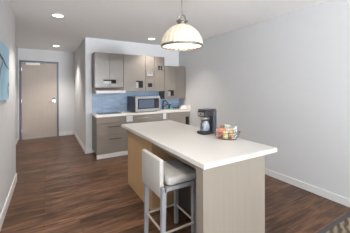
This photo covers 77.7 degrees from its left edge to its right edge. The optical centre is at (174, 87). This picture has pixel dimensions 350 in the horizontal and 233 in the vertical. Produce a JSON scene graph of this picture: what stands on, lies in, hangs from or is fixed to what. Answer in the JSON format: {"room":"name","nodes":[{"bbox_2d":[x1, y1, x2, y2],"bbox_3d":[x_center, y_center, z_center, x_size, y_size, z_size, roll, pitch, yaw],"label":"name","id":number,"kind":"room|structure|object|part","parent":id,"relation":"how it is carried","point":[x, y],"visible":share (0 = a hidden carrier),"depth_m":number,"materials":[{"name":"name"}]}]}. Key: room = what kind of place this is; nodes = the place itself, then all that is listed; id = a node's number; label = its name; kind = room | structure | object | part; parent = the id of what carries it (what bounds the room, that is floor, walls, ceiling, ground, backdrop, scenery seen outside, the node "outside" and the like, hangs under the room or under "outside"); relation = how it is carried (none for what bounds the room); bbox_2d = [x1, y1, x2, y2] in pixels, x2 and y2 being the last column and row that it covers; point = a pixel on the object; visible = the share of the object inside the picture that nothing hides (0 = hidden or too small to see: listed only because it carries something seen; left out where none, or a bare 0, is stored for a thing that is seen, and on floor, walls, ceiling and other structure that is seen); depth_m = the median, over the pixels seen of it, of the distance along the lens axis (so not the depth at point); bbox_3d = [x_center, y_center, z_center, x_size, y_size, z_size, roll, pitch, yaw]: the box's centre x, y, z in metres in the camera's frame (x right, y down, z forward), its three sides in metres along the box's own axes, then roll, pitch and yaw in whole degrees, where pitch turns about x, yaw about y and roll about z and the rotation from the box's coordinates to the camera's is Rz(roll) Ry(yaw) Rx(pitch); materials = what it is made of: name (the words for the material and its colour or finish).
{"room":"apartment kitchen","nodes":[
{"label":"apartment kitchen","id":0,"kind":"room"},
{"bbox_2d":[0,0,15,214],"bbox_3d":[0.655,0.160,-2.386,0.416,2.595,13.220,0,0,-30],"label":"wall","id":1,"kind":"structure","parent":0,"point":[7,17],"depth_m":2.79,"materials":[{"name":"paint"}]},
{"bbox_2d":[0,41,8,100],"bbox_3d":[-1.817,-0.172,2.270,0.029,0.607,0.915,0,0,-30],"label":"print","id":2,"kind":"object","parent":1,"relation":"attached to","point":[4,51],"visible":1,"depth_m":2.38},
{"bbox_2d":[0,173,16,230],"bbox_3d":[-1.728,1.404,2.113,0.014,0.124,3.069,0,0,-30],"label":"baseboard","id":3,"kind":"structure","parent":1,"relation":"attached to","point":[5,208],"depth_m":2.62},
{"bbox_2d":[15,45,17,138],"bbox_3d":[-3.648,0.176,4.671,0.128,2.595,3.310,0,0,-30],"label":"wall","id":4,"kind":"structure","parent":0,"point":[16,48],"depth_m":5.88,"materials":[{"name":"paint"}]},
{"bbox_2d":[18,48,74,135],"bbox_3d":[-3.846,0.177,6.543,1.681,2.595,0.120,0,0,-30],"label":"wall","id":5,"kind":"structure","parent":0,"point":[65,59],"depth_m":6.71,"materials":[{"name":"paint"}]},
{"bbox_2d":[19,60,58,139],"bbox_3d":[-3.988,0.343,6.413,0.983,2.261,0.161,0,0,-30],"label":"door","id":6,"kind":"structure","parent":5,"relation":"in","point":[38,80],"depth_m":6.40,"materials":[{"name":"paint"}]},
{"bbox_2d":[59,131,73,135],"bbox_3d":[-3.361,1.417,6.747,0.417,0.110,0.014,0,0,-30],"label":"baseboard","id":7,"kind":"structure","parent":5,"relation":"attached to","point":[69,132],"depth_m":6.74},
{"bbox_2d":[74,38,84,146],"bbox_3d":[-2.567,0.172,5.925,0.100,2.595,2.239,0,0,-30],"label":"wall","id":8,"kind":"structure","parent":0,"point":[79,54],"depth_m":5.62,"materials":[{"name":"paint"}]},
{"bbox_2d":[74,131,85,153],"bbox_3d":[-2.583,1.414,5.847,0.014,0.110,2.353,0,0,-30],"label":"baseboard","id":9,"kind":"structure","parent":8,"relation":"attached to","point":[75,134],"depth_m":5.52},
{"bbox_2d":[85,37,178,152],"bbox_3d":[-0.969,0.166,5.507,2.436,2.595,0.100,0,0,-30],"label":"wall","id":10,"kind":"structure","parent":0,"point":[171,57],"depth_m":5.07,"materials":[{"name":"paint"}]},
{"bbox_2d":[86,148,91,153],"bbox_3d":[-1.937,1.412,4.870,0.141,0.110,0.014,0,0,-30],"label":"baseboard","id":11,"kind":"structure","parent":10,"relation":"attached to","point":[89,150],"depth_m":4.87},
{"bbox_2d":[92,52,122,87],"bbox_3d":[-1.524,-0.386,4.917,0.621,0.760,0.354,0,0,-30],"label":"upper cabinet","id":12,"kind":"object","parent":10,"relation":"attached to","point":[107,68],"visible":1,"depth_m":4.76,"materials":[{"name":"beige laminate"}]},
{"bbox_3d":[-1.574,-0.386,4.700,0.309,0.754,0.022,0,0,-30],"label":"cabinet door","id":13,"kind":"part","parent":12,"relation":"part of","materials":[{"name":"beige laminate"}]},
{"bbox_3d":[-1.306,-0.387,4.857,0.300,0.754,0.022,0,0,-30],"label":"cabinet door","id":14,"kind":"part","parent":12,"relation":"part of","materials":[{"name":"beige laminate"}]},
{"bbox_2d":[92,88,124,93],"bbox_3d":[-1.483,0.066,4.860,0.627,0.140,0.473,0,0,-30],"label":"range hood","id":15,"kind":"object","parent":10,"relation":"attached to","point":[94,90],"visible":0.93,"depth_m":4.68,"materials":[{"name":"metal"}]},
{"bbox_2d":[123,54,144,91],"bbox_3d":[-1.023,-0.341,5.211,0.534,0.854,0.354,0,0,-30],"label":"upper cabinet","id":16,"kind":"object","parent":10,"relation":"attached to","point":[133,65],"visible":0.85,"depth_m":5.05,"materials":[{"name":"beige laminate"}]},
{"bbox_3d":[-0.837,-0.083,5.125,0.170,0.163,0.020,0,0,-30],"label":"recessed pull","id":17,"kind":"part","parent":16,"relation":"part of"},
{"bbox_2d":[92,91,178,112],"bbox_3d":[-0.883,0.313,5.493,2.304,0.500,0.010,0,0,-30],"label":"backsplash","id":18,"kind":"structure","parent":10,"relation":"attached to","point":[100,102],"depth_m":5.20,"materials":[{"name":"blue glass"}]},
{"bbox_2d":[145,56,164,90],"bbox_3d":[-0.568,-0.343,5.476,0.513,0.854,0.356,0,0,-30],"label":"upper cabinet","id":19,"kind":"object","parent":10,"relation":"attached to","point":[154,66],"visible":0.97,"depth_m":5.32,"materials":[{"name":"beige laminate"}]},
{"bbox_3d":[-0.604,-0.084,5.268,0.232,0.331,0.022,0,0,-30],"label":"cabinet door","id":20,"kind":"part","parent":19,"relation":"part of","materials":[{"name":"beige laminate"}]},
{"bbox_3d":[-0.606,-0.511,5.268,0.232,0.511,0.022,0,0,-30],"label":"cabinet door","id":21,"kind":"part","parent":19,"relation":"part of","materials":[{"name":"beige laminate"}]},
{"bbox_3d":[-0.383,-0.165,5.398,0.269,0.491,0.022,0,0,-30],"label":"cabinet door","id":22,"kind":"part","parent":19,"relation":"part of","materials":[{"name":"beige laminate"}]},
{"bbox_3d":[-0.385,-0.592,5.398,0.269,0.351,0.022,0,0,-30],"label":"cabinet door","id":23,"kind":"part","parent":19,"relation":"part of","materials":[{"name":"beige laminate"}]},
{"bbox_2d":[159,66,185,98],"bbox_3d":[-0.075,-0.140,5.766,0.624,0.840,0.354,0,0,-30],"label":"upper cabinet","id":24,"kind":"object","parent":10,"relation":"attached to","point":[175,79],"visible":0.88,"depth_m":5.62,"materials":[{"name":"beige laminate"}]},
{"bbox_3d":[-0.121,-0.140,5.551,0.321,0.834,0.022,0,0,-30],"label":"cabinet door","id":25,"kind":"part","parent":24,"relation":"part of","materials":[{"name":"beige laminate"}]},
{"bbox_3d":[0.148,-0.141,5.709,0.291,0.834,0.022,0,0,-30],"label":"cabinet door","id":26,"kind":"part","parent":24,"relation":"part of","materials":[{"name":"beige laminate"}]},
{"bbox_2d":[8,0,327,51],"bbox_3d":[1.406,-1.190,0.016,4.150,0.100,16.800,0,0,-30],"label":"ceiling","id":27,"kind":"structure","parent":0,"point":[135,21],"depth_m":3.53,"materials":[{"name":"paint"}]},
{"bbox_2d":[51,13,64,17],"bbox_3d":[-1.816,-1.122,3.377,0.196,0.011,0.196,0,0,-30],"label":"recessed light","id":28,"kind":"object","parent":27,"relation":"in","point":[57,15],"visible":1,"depth_m":3.37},
{"bbox_2d":[161,0,202,50],"bbox_3d":[0.086,-0.819,2.686,0.518,0.631,0.518,0,0,-30],"label":"pendant lamp","id":29,"kind":"object","parent":27,"relation":"hanging from","point":[182,36],"visible":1,"depth_m":2.53,"materials":[{"name":"white glass"}]},
{"bbox_3d":[0.087,-0.646,2.686,0.513,0.262,0.513,0,0,-30],"label":"lamp shade","id":30,"kind":"part","parent":29,"relation":"part of","materials":[{"name":"white glass"}]},
{"bbox_2d":[0,135,349,232],"bbox_3d":[-1.179,1.504,4.443,4.150,0.080,6.535,0,0,-30],"label":"floor","id":31,"kind":"structure","parent":0,"point":[59,188],"depth_m":2.81,"materials":[{"name":"brown wood"}]},
{"bbox_2d":[92,116,125,159],"bbox_3d":[-1.460,1.036,4.809,0.613,0.857,0.580,0,0,-30],"label":"base cabinet","id":32,"kind":"object","parent":31,"relation":"on","point":[108,136],"visible":0.98,"depth_m":4.59,"materials":[{"name":"beige laminate"}]},
{"bbox_3d":[-1.339,1.186,4.604,0.605,0.374,0.022,0,0,-30],"label":"drawer","id":33,"kind":"part","parent":32,"relation":"part of","materials":[{"name":"grey laminate"}]},
{"bbox_3d":[-1.340,0.869,4.604,0.605,0.244,0.022,0,0,-30],"label":"drawer","id":34,"kind":"part","parent":32,"relation":"part of","materials":[{"name":"grey laminate"}]},
{"bbox_2d":[126,113,168,154],"bbox_3d":[-0.736,1.033,5.233,1.060,0.857,0.580,0,0,-30],"label":"base cabinet","id":35,"kind":"object","parent":31,"relation":"on","point":[130,119],"visible":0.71,"depth_m":4.96,"materials":[{"name":"beige laminate"}]},
{"bbox_3d":[-1.000,0.679,4.787,0.144,0.126,0.006,0,0,-30],"label":"square pull","id":36,"kind":"part","parent":35,"relation":"part of","materials":[{"name":"metal"}]},
{"bbox_3d":[-0.991,0.991,4.808,0.182,0.762,0.022,0,0,-30],"label":"cabinet door","id":37,"kind":"part","parent":35,"relation":"part of","materials":[{"name":"grey laminate"}]},
{"bbox_2d":[91,108,189,117],"bbox_3d":[-0.747,0.583,5.240,2.324,0.040,0.562,0,0,-30],"label":"countertop","id":38,"kind":"structure","parent":35,"relation":"on","point":[122,113],"depth_m":4.97,"materials":[{"name":"white stone"}]},
{"bbox_2d":[97,112,119,114],"bbox_3d":[-1.478,0.561,4.847,0.490,0.008,0.340,0,0,-30],"label":"electric cooktop","id":39,"kind":"object","parent":38,"relation":"in","point":[101,113],"visible":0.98,"depth_m":4.75,"materials":[{"name":"black glass"}]},
{"bbox_2d":[128,96,159,112],"bbox_3d":[-0.752,0.381,5.250,0.641,0.364,0.470,0,0,-34],"label":"microwave oven","id":40,"kind":"object","parent":38,"relation":"on","point":[136,104],"visible":0.98,"depth_m":5.05,"materials":[{"name":"grey plastic"}]},
{"bbox_3d":[-0.761,0.372,5.262,0.641,0.346,0.440,0,0,-34],"label":"casing","id":41,"kind":"part","parent":40,"relation":"part of","materials":[{"name":"grey plastic"}]},
{"bbox_2d":[178,104,189,109],"bbox_3d":[0.246,0.506,5.823,0.021,0.104,0.559,0,0,-30],"label":"side splash","id":42,"kind":"object","parent":38,"relation":"on","point":[179,105],"visible":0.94,"depth_m":5.79,"materials":[{"name":"white stone"}]},
{"bbox_3d":[-0.607,0.683,5.034,0.696,0.150,0.022,0,0,-30],"label":"drawer","id":43,"kind":"part","parent":35,"relation":"part of","materials":[{"name":"grey laminate"}]},
{"bbox_3d":[-0.231,0.988,5.254,0.158,0.762,0.022,0,0,-30],"label":"cabinet door","id":44,"kind":"part","parent":35,"relation":"part of","materials":[{"name":"grey laminate"}]},
{"bbox_2d":[142,149,195,232],"bbox_3d":[-0.061,1.047,2.144,0.393,0.826,0.475,0,0,-30],"label":"bar stool","id":45,"kind":"object","parent":31,"relation":"on","point":[156,172],"visible":0.89,"depth_m":2.04,"materials":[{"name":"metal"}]},
{"bbox_3d":[-0.285,1.181,2.189,0.051,0.560,0.042,0,0,-30],"label":"leg","id":46,"kind":"part","parent":45,"relation":"part of","materials":[{"name":"grey metal"}]},
{"bbox_3d":[-0.221,0.799,2.081,0.042,0.329,0.423,0,0,-30],"label":"backrest","id":47,"kind":"part","parent":45,"relation":"part of","materials":[{"name":"grey leather"}]},
{"bbox_3d":[-0.103,1.180,1.879,0.051,0.560,0.042,0,0,-30],"label":"leg","id":48,"kind":"part","parent":45,"relation":"part of","materials":[{"name":"grey metal"}]},
{"bbox_3d":[0.011,1.180,2.351,0.042,0.560,0.042,0,0,-30],"label":"leg","id":49,"kind":"part","parent":45,"relation":"part of","materials":[{"name":"grey metal"}]},
{"bbox_3d":[-0.025,0.822,2.143,0.331,0.073,0.435,0,0,-30],"label":"seat","id":50,"kind":"part","parent":45,"relation":"part of","materials":[{"name":"grey leather"}]},
{"bbox_3d":[0.178,1.179,2.067,0.042,0.560,0.042,0,0,-30],"label":"leg","id":51,"kind":"part","parent":45,"relation":"part of","materials":[{"name":"grey metal"}]},
{"bbox_2d":[168,111,189,124],"bbox_3d":[-0.017,1.031,5.675,0.625,0.857,0.545,0,0,-30],"label":"base cabinet","id":52,"kind":"object","parent":31,"relation":"on","point":[181,117],"visible":0.3,"depth_m":5.46,"materials":[{"name":"beige laminate"}]},
{"bbox_3d":[0.113,1.043,5.455,0.617,0.649,0.022,0,0,-30],"label":"cabinet door","id":53,"kind":"part","parent":52,"relation":"part of","materials":[{"name":"grey laminate"}]},
{"bbox_2d":[128,130,264,232],"bbox_3d":[0.018,1.031,2.628,0.698,0.858,1.950,0,0,-30],"label":"kitchen island","id":54,"kind":"object","parent":31,"relation":"on","point":[230,198],"visible":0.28,"depth_m":1.83,"materials":[{"name":"brown wood"}]},
{"bbox_3d":[-0.015,0.636,2.146,0.030,0.068,0.968,0,0,-30],"label":"apron rail","id":55,"kind":"part","parent":54,"relation":"part of","materials":[{"name":"brown wood"}]},
{"bbox_3d":[0.405,1.029,2.391,0.270,0.858,0.968,0,0,-30],"label":"knee panel","id":56,"kind":"part","parent":54,"relation":"part of","materials":[{"name":"brown wood"}]},
{"bbox_2d":[121,120,276,169],"bbox_3d":[0.061,0.580,2.689,0.855,0.040,2.056,0,0,-30],"label":"island countertop","id":57,"kind":"structure","parent":54,"relation":"on","point":[207,151],"depth_m":2.14,"materials":[{"name":"white stone"}]},
{"bbox_2d":[197,108,216,134],"bbox_3d":[0.388,0.409,2.684,0.236,0.298,0.160,0,0,-38],"label":"coffee maker","id":58,"kind":"object","parent":57,"relation":"on","point":[210,114],"visible":0.75,"depth_m":2.65,"materials":[{"name":"black plastic"}]},
{"bbox_2d":[200,120,209,130],"bbox_3d":[0.348,0.454,2.653,0.160,0.137,0.120,0,0,-38],"label":"coffee carafe","id":59,"kind":"object","parent":58,"relation":"on","point":[204,125],"visible":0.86,"depth_m":2.62,"materials":[{"name":"clear glass"}]},
{"bbox_3d":[0.396,0.266,2.690,0.188,0.012,0.134,0,0,-38],"label":"lid","id":60,"kind":"part","parent":58,"relation":"part of","materials":[{"name":"grey plastic"}]},
{"bbox_3d":[0.449,0.403,2.732,0.066,0.260,0.148,0,0,-38],"label":"water tank","id":61,"kind":"part","parent":58,"relation":"part of","materials":[{"name":"grey plastic"}]},
{"bbox_2d":[213,129,240,139],"bbox_3d":[0.562,0.511,2.386,0.306,0.092,0.182,0,0,28],"label":"wire basket","id":62,"kind":"object","parent":57,"relation":"on","point":[214,129],"visible":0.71,"depth_m":2.32,"materials":[{"name":"metal"}]},
{"bbox_2d":[219,128,224,137],"bbox_3d":[0.515,0.497,2.395,0.066,0.106,0.015,0,0,20],"label":"snack bag","id":63,"kind":"object","parent":62,"relation":"in","point":[221,130],"visible":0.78,"depth_m":2.39,"materials":[{"name":"orange plastic"}]},
{"bbox_2d":[233,126,236,138],"bbox_3d":[0.650,0.483,2.342,0.056,0.133,0.013,0,0,-27],"label":"snack bag","id":64,"kind":"object","parent":62,"relation":"in","point":[235,127],"visible":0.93,"depth_m":2.34,"materials":[{"name":"white plastic"}]},
{"bbox_3d":[0.488,1.029,1.826,0.698,0.858,0.090,0,0,-30],"label":"panel","id":65,"kind":"part","parent":54,"relation":"part of","materials":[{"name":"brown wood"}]},
{"bbox_2d":[317,212,349,232],"bbox_3d":[0.607,1.494,1.676,3.601,0.088,0.046,0,0,-30],"label":"trim","id":66,"kind":"structure","parent":31,"relation":"on","point":[336,222],"depth_m":2.32,"materials":[{"name":"plastic"}]},
{"bbox_2d":[325,217,349,232],"bbox_3d":[3.080,1.486,-2.823,4.150,0.086,10.219,0,0,-30],"label":"carpet","id":67,"kind":"object","parent":31,"relation":"on","point":[344,226],"depth_m":2.24,"materials":[{"name":"beige carpet"}]},
{"bbox_2d":[179,0,349,198],"bbox_3d":[3.728,0.149,0.035,0.133,2.595,14.291,0,0,-30],"label":"wall","id":68,"kind":"structure","parent":0,"point":[283,81],"depth_m":3.32,"materials":[{"name":"paint"}]},
{"bbox_2d":[265,168,349,206],"bbox_3d":[1.274,1.405,4.085,0.014,0.100,3.435,0,0,-30],"label":"baseboard","id":69,"kind":"structure","parent":68,"relation":"attached to","point":[339,199],"depth_m":3.03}
]}

